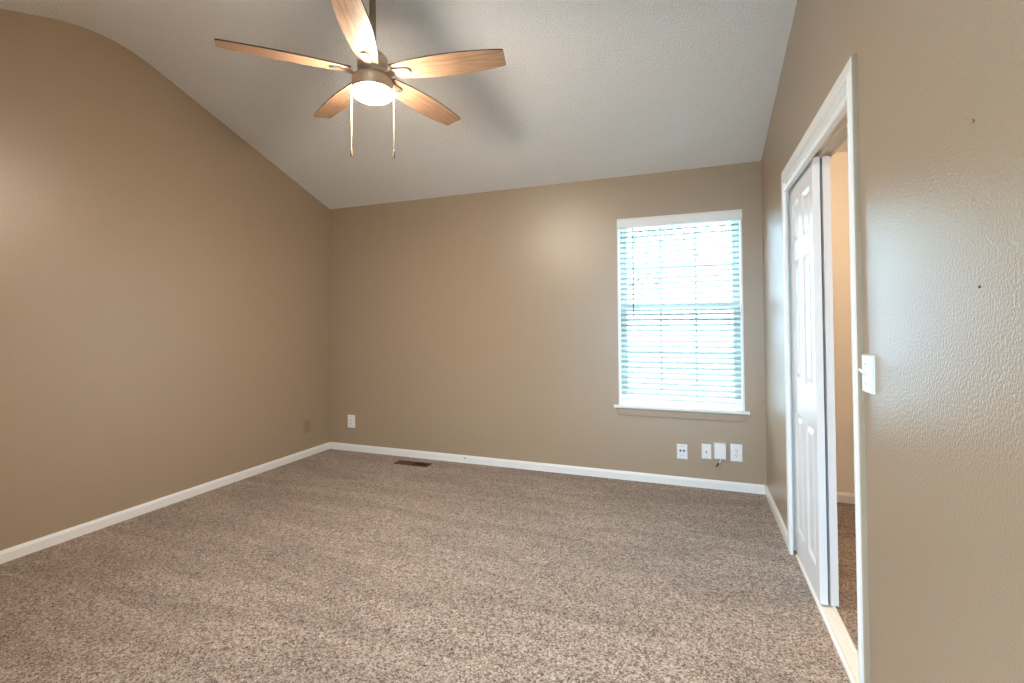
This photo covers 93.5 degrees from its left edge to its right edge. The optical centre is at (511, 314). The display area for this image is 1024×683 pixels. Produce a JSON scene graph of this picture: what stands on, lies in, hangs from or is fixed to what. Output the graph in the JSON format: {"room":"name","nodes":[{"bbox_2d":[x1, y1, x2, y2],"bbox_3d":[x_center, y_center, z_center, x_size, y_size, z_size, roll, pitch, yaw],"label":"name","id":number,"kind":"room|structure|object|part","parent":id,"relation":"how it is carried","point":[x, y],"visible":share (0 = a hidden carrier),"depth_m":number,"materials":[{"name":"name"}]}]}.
{"room":"empty bedroom","nodes":[
{"label":"empty bedroom","id":0,"kind":"room"},
{"bbox_2d":[0,9,329,550],"bbox_3d":[-2.636,-0.339,3.070,0.140,3.350,4.340,-1,-1,21],"label":"wall","id":1,"kind":"structure","parent":0,"point":[165,284],"depth_m":3.19,"materials":[{"name":"beige paint"}]},
{"bbox_2d":[0,442,329,563],"bbox_3d":[-2.559,1.301,2.994,0.014,0.066,4.060,-1,-1,21],"label":"baseboard","id":2,"kind":"structure","parent":1,"relation":"attached to","point":[32,546],"depth_m":3.20,"materials":[{"name":"white paint"}]},
{"bbox_2d":[304,419,309,432],"bbox_3d":[-1.959,1.070,4.606,0.010,0.126,0.078,-1,-1,21],"label":"wall outlet","id":3,"kind":"object","parent":1,"relation":"attached to","point":[307,421],"visible":1,"depth_m":4.60,"materials":[{"name":"beige paint"}]},
{"bbox_2d":[0,0,796,208],"bbox_3d":[-0.732,-1.517,2.353,3.961,0.788,4.060,-1,-1,21],"label":"ceiling","id":4,"kind":"structure","parent":0,"point":[585,90],"depth_m":3.09,"materials":[{"name":"white paint"}]},
{"bbox_2d":[214,0,505,158],"bbox_3d":[-0.647,-1.242,2.365,1.269,0.970,1.271,-1,-1,21],"label":"ceiling fan","id":5,"kind":"object","parent":4,"relation":"hanging from","point":[372,83],"visible":1,"depth_m":2.27,"materials":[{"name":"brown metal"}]},
{"bbox_3d":[-1.032,-1.175,2.196,0.559,0.006,0.139,0,11,-24],"label":"fan blade","id":6,"kind":"part","parent":5,"relation":"part of","materials":[{"name":"brown wood"}]},
{"bbox_3d":[-0.940,-1.168,2.639,0.139,0.006,0.559,-15,9,-41],"label":"fan blade","id":7,"kind":"part","parent":5,"relation":"part of","materials":[{"name":"brown wood"}]},
{"bbox_3d":[-0.777,-0.954,2.350,0.014,0.295,0.002,0,-1,0],"label":"pull chain","id":8,"kind":"part","parent":5,"relation":"part of","materials":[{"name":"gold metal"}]},
{"bbox_3d":[-0.640,-1.183,1.972,0.139,0.006,0.559,12,-2,-6],"label":"fan blade","id":9,"kind":"part","parent":5,"relation":"part of","materials":[{"name":"brown wood"}]},
{"bbox_3d":[-0.681,-1.069,2.352,0.182,0.040,0.182,-1,-1,21],"label":"lamp glass","id":10,"kind":"part","parent":5,"relation":"part of","materials":[{"name":"white glass"}]},
{"bbox_3d":[-0.490,-1.170,2.687,0.139,0.006,0.559,-15,-8,29],"label":"fan blade","id":11,"kind":"part","parent":5,"relation":"part of","materials":[{"name":"brown wood"}]},
{"bbox_3d":[-0.305,-1.179,2.275,0.559,0.006,0.139,-1,-13,12],"label":"fan blade","id":12,"kind":"part","parent":5,"relation":"part of","materials":[{"name":"brown wood"}]},
{"bbox_2d":[0,449,857,682],"bbox_3d":[-0.595,1.351,1.454,5.171,0.120,5.880,-1,-1,21],"label":"floor","id":13,"kind":"structure","parent":0,"point":[330,565],"depth_m":2.29,"materials":[{"name":"carpet"}]},
{"bbox_2d":[394,460,431,466],"bbox_3d":[-0.892,1.345,4.333,0.340,0.008,0.104,-1,-1,21],"label":"floor vent","id":14,"kind":"object","parent":13,"relation":"in","point":[403,462],"visible":1,"depth_m":4.33,"materials":[{"name":"brown metal"}]},
{"bbox_2d":[396,460,412,463],"bbox_3d":[-0.970,1.345,4.362,0.146,0.004,0.080,-1,-1,21],"label":"grille","id":15,"kind":"object","parent":14,"relation":"attached to","point":[400,461],"depth_m":4.36,"materials":[{"name":"brown metal"}]},
{"bbox_2d":[330,151,854,493],"bbox_3d":[0.421,-0.342,4.155,4.821,3.350,0.160,-1,-1,21],"label":"wall","id":16,"kind":"structure","parent":0,"point":[482,324],"depth_m":4.17,"materials":[{"name":"beige paint"}]},
{"bbox_2d":[348,415,354,427],"bbox_3d":[-1.604,1.069,4.801,0.086,0.126,0.011,-1,-1,21],"label":"wall outlet","id":17,"kind":"object","parent":16,"relation":"attached to","point":[351,418],"visible":1,"depth_m":4.79,"materials":[{"name":"white plastic"}]},
{"bbox_2d":[330,442,764,494],"bbox_3d":[0.000,1.305,4.194,3.933,0.066,0.014,-1,-1,21],"label":"baseboard","id":18,"kind":"structure","parent":16,"relation":"attached to","point":[576,470],"depth_m":4.02,"materials":[{"name":"white paint"}]},
{"bbox_2d":[614,220,749,421],"bbox_3d":[1.308,0.018,3.797,0.986,1.572,0.195,-1,-1,21],"label":"window","id":19,"kind":"structure","parent":16,"relation":"in","point":[718,411],"depth_m":3.77,"materials":[{"name":"white paint"}]},
{"bbox_2d":[617,209,741,403],"bbox_3d":[1.299,-0.047,3.761,0.916,1.452,0.087,-1,-1,21],"label":"window blind","id":20,"kind":"object","parent":19,"relation":"attached to","point":[728,215],"visible":1,"depth_m":3.76,"materials":[{"name":"white paint"}]},
{"bbox_3d":[1.037,-0.012,3.876,0.002,1.379,0.055,-1,-1,21],"label":"ladder cord","id":21,"kind":"part","parent":20,"relation":"part of","materials":[{"name":"white fabric"}]},
{"bbox_3d":[1.302,-0.016,3.776,0.002,1.379,0.055,-1,-1,21],"label":"ladder cord","id":22,"kind":"part","parent":20,"relation":"part of","materials":[{"name":"white fabric"}]},
{"bbox_3d":[1.307,0.672,3.763,0.883,0.016,0.050,-1,-1,21],"label":"rail","id":23,"kind":"part","parent":20,"relation":"part of","materials":[{"name":"white paint"}]},
{"bbox_3d":[1.567,-0.020,3.677,0.002,1.379,0.055,-1,-1,21],"label":"ladder cord","id":24,"kind":"part","parent":20,"relation":"part of","materials":[{"name":"white fabric"}]},
{"bbox_2d":[627,225,731,301],"bbox_3d":[1.334,-0.379,3.874,0.795,0.651,0.010,-1,-1,21],"label":"grille","id":25,"kind":"object","parent":19,"relation":"attached to","point":[660,253],"depth_m":3.90,"materials":[{"name":"white plastic"}]},
{"bbox_3d":[1.334,-0.379,3.874,0.855,0.711,0.030,-1,-1,21],"label":"sash","id":26,"kind":"part","parent":19,"relation":"part of","materials":[{"name":"white plastic"}]},
{"bbox_3d":[1.327,0.313,3.831,0.855,0.785,0.030,-1,-1,21],"label":"sash","id":27,"kind":"part","parent":19,"relation":"part of","materials":[{"name":"white plastic"}]},
{"bbox_2d":[628,310,733,398],"bbox_3d":[1.327,0.313,3.831,0.795,0.725,0.010,-1,-1,21],"label":"grille","id":28,"kind":"object","parent":19,"relation":"attached to","point":[696,327],"depth_m":3.82,"materials":[{"name":"white plastic"}]},
{"bbox_3d":[1.300,0.736,3.749,0.986,0.021,0.120,-1,-1,21],"label":"sill","id":29,"kind":"part","parent":19,"relation":"part of","materials":[{"name":"white paint"}]},
{"bbox_2d":[677,444,687,458],"bbox_3d":[1.311,1.059,3.708,0.076,0.112,0.008,-1,-1,21],"label":"jack plate","id":30,"kind":"object","parent":16,"relation":"attached to","point":[681,448],"visible":1,"depth_m":3.71,"materials":[{"name":"white plastic"}]},
{"bbox_2d":[702,444,710,458],"bbox_3d":[1.472,1.041,3.644,0.068,0.112,0.016,-1,-1,21],"label":"plate","id":31,"kind":"object","parent":16,"relation":"attached to","point":[706,448],"visible":1,"depth_m":3.65,"materials":[{"name":"white plastic"}]},
{"bbox_2d":[714,442,725,466],"bbox_3d":[1.558,1.072,3.605,0.083,0.215,0.028,-1,-1,21],"label":"junction box","id":32,"kind":"object","parent":16,"relation":"attached to","point":[719,448],"visible":1,"depth_m":3.59,"materials":[{"name":"white plastic"}]},
{"bbox_2d":[730,444,742,461],"bbox_3d":[1.667,1.030,3.575,0.082,0.128,0.009,-1,-1,21],"label":"wall outlet","id":33,"kind":"object","parent":16,"relation":"attached to","point":[736,450],"visible":1,"depth_m":3.57,"materials":[{"name":"white plastic"}]},
{"bbox_2d":[837,492,854,503],"bbox_3d":[2.263,1.272,3.344,0.645,0.066,0.014,-1,-1,21],"label":"baseboard","id":34,"kind":"structure","parent":16,"relation":"attached to","point":[849,498],"depth_m":3.32,"materials":[{"name":"white paint"}]},
{"bbox_2d":[836,139,847,152],"bbox_3d":[1.837,-1.205,2.162,0.745,0.100,2.600,-1,-1,21],"label":"ceiling","id":35,"kind":"structure","parent":0,"point":[844,147],"depth_m":3.29,"materials":[{"name":"white paint"}]},
{"bbox_2d":[761,0,1023,682],"bbox_3d":[1.191,-0.395,1.634,0.115,3.350,4.340,-1,-1,21],"label":"wall","id":36,"kind":"structure","parent":0,"point":[942,192],"depth_m":1.05,"materials":[{"name":"beige paint"}]},
{"bbox_2d":[765,485,787,547],"bbox_3d":[1.688,1.271,3.077,0.014,0.066,0.919,-1,-1,21],"label":"baseboard","id":37,"kind":"structure","parent":36,"relation":"attached to","point":[779,520],"depth_m":3.00,"materials":[{"name":"white paint"}]},
{"bbox_2d":[787,191,795,549],"bbox_3d":[1.370,0.270,2.085,0.115,2.035,1.230,-1,-1,21],"label":"trim","id":38,"kind":"structure","parent":36,"relation":"attached to","point":[788,234],"depth_m":2.66,"materials":[{"name":"white paint"}]},
{"bbox_2d":[789,156,827,604],"bbox_3d":[1.457,0.290,2.385,0.030,1.976,0.549,-1,-1,21],"label":"door","id":39,"kind":"structure","parent":36,"relation":"in","point":[804,194],"depth_m":2.27,"materials":[{"name":"white paint"}]},
{"bbox_2d":[783,85,846,191],"bbox_3d":[1.290,-0.706,2.092,0.022,0.065,1.133,-1,-1,21],"label":"trim","id":40,"kind":"structure","parent":36,"relation":"attached to","point":[838,108],"depth_m":1.91,"materials":[{"name":"white paint"}]},
{"bbox_2d":[781,54,870,682],"bbox_3d":[1.294,0.244,2.071,0.018,2.087,1.271,-1,-1,21],"label":"trim","id":41,"kind":"structure","parent":36,"relation":"attached to","point":[848,77],"depth_m":1.50,"materials":[{"name":"white paint"}]},
{"bbox_2d":[795,554,858,682],"bbox_3d":[1.353,1.281,2.037,0.072,0.012,1.133,-1,-1,21],"label":"threshold","id":42,"kind":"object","parent":36,"relation":"attached to","point":[844,645],"depth_m":1.91,"materials":[{"name":"beige wood"}]},
{"bbox_2d":[819,156,838,606],"bbox_3d":[1.499,0.290,2.376,0.030,1.976,0.549,-1,-1,21],"label":"door","id":43,"kind":"structure","parent":36,"relation":"in","point":[825,182],"depth_m":2.12,"materials":[{"name":"white paint"}]},
{"bbox_2d":[814,112,846,159],"bbox_3d":[1.345,-0.716,2.072,0.092,0.037,1.133,-1,-1,21],"label":"trim","id":44,"kind":"structure","parent":36,"relation":"attached to","point":[837,137],"depth_m":1.99,"materials":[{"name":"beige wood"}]},
{"bbox_2d":[858,354,875,394],"bbox_3d":[1.043,0.176,1.424,0.031,0.112,0.070,-1,-1,21],"label":"light switch","id":45,"kind":"object","parent":36,"relation":"attached to","point":[868,361],"visible":1,"depth_m":1.40,"materials":[{"name":"white plastic"}]},
{"label":"outside","id":46,"kind":"structure","parent":0,"visible":0},
{"bbox_2d":[628,337,733,408],"bbox_3d":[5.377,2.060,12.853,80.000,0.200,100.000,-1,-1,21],"label":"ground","id":47,"kind":"structure","parent":46,"point":[721,338],"depth_m":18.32,"materials":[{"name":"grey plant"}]},
{"bbox_2d":[627,226,700,302],"bbox_3d":[3.774,-1.305,17.806,5.990,6.745,6.002,-1,-1,21],"label":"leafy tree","id":48,"kind":"object","parent":47,"relation":"on","point":[688,230],"visible":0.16,"depth_m":16.97,"materials":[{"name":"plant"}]},
{"bbox_2d":[716,223,731,272],"bbox_3d":[11.157,-1.634,18.215,6.425,7.308,6.388,-1,-1,21],"label":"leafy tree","id":49,"kind":"object","parent":47,"relation":"on","point":[721,233],"visible":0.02,"depth_m":19.36,"materials":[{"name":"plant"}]}
]}

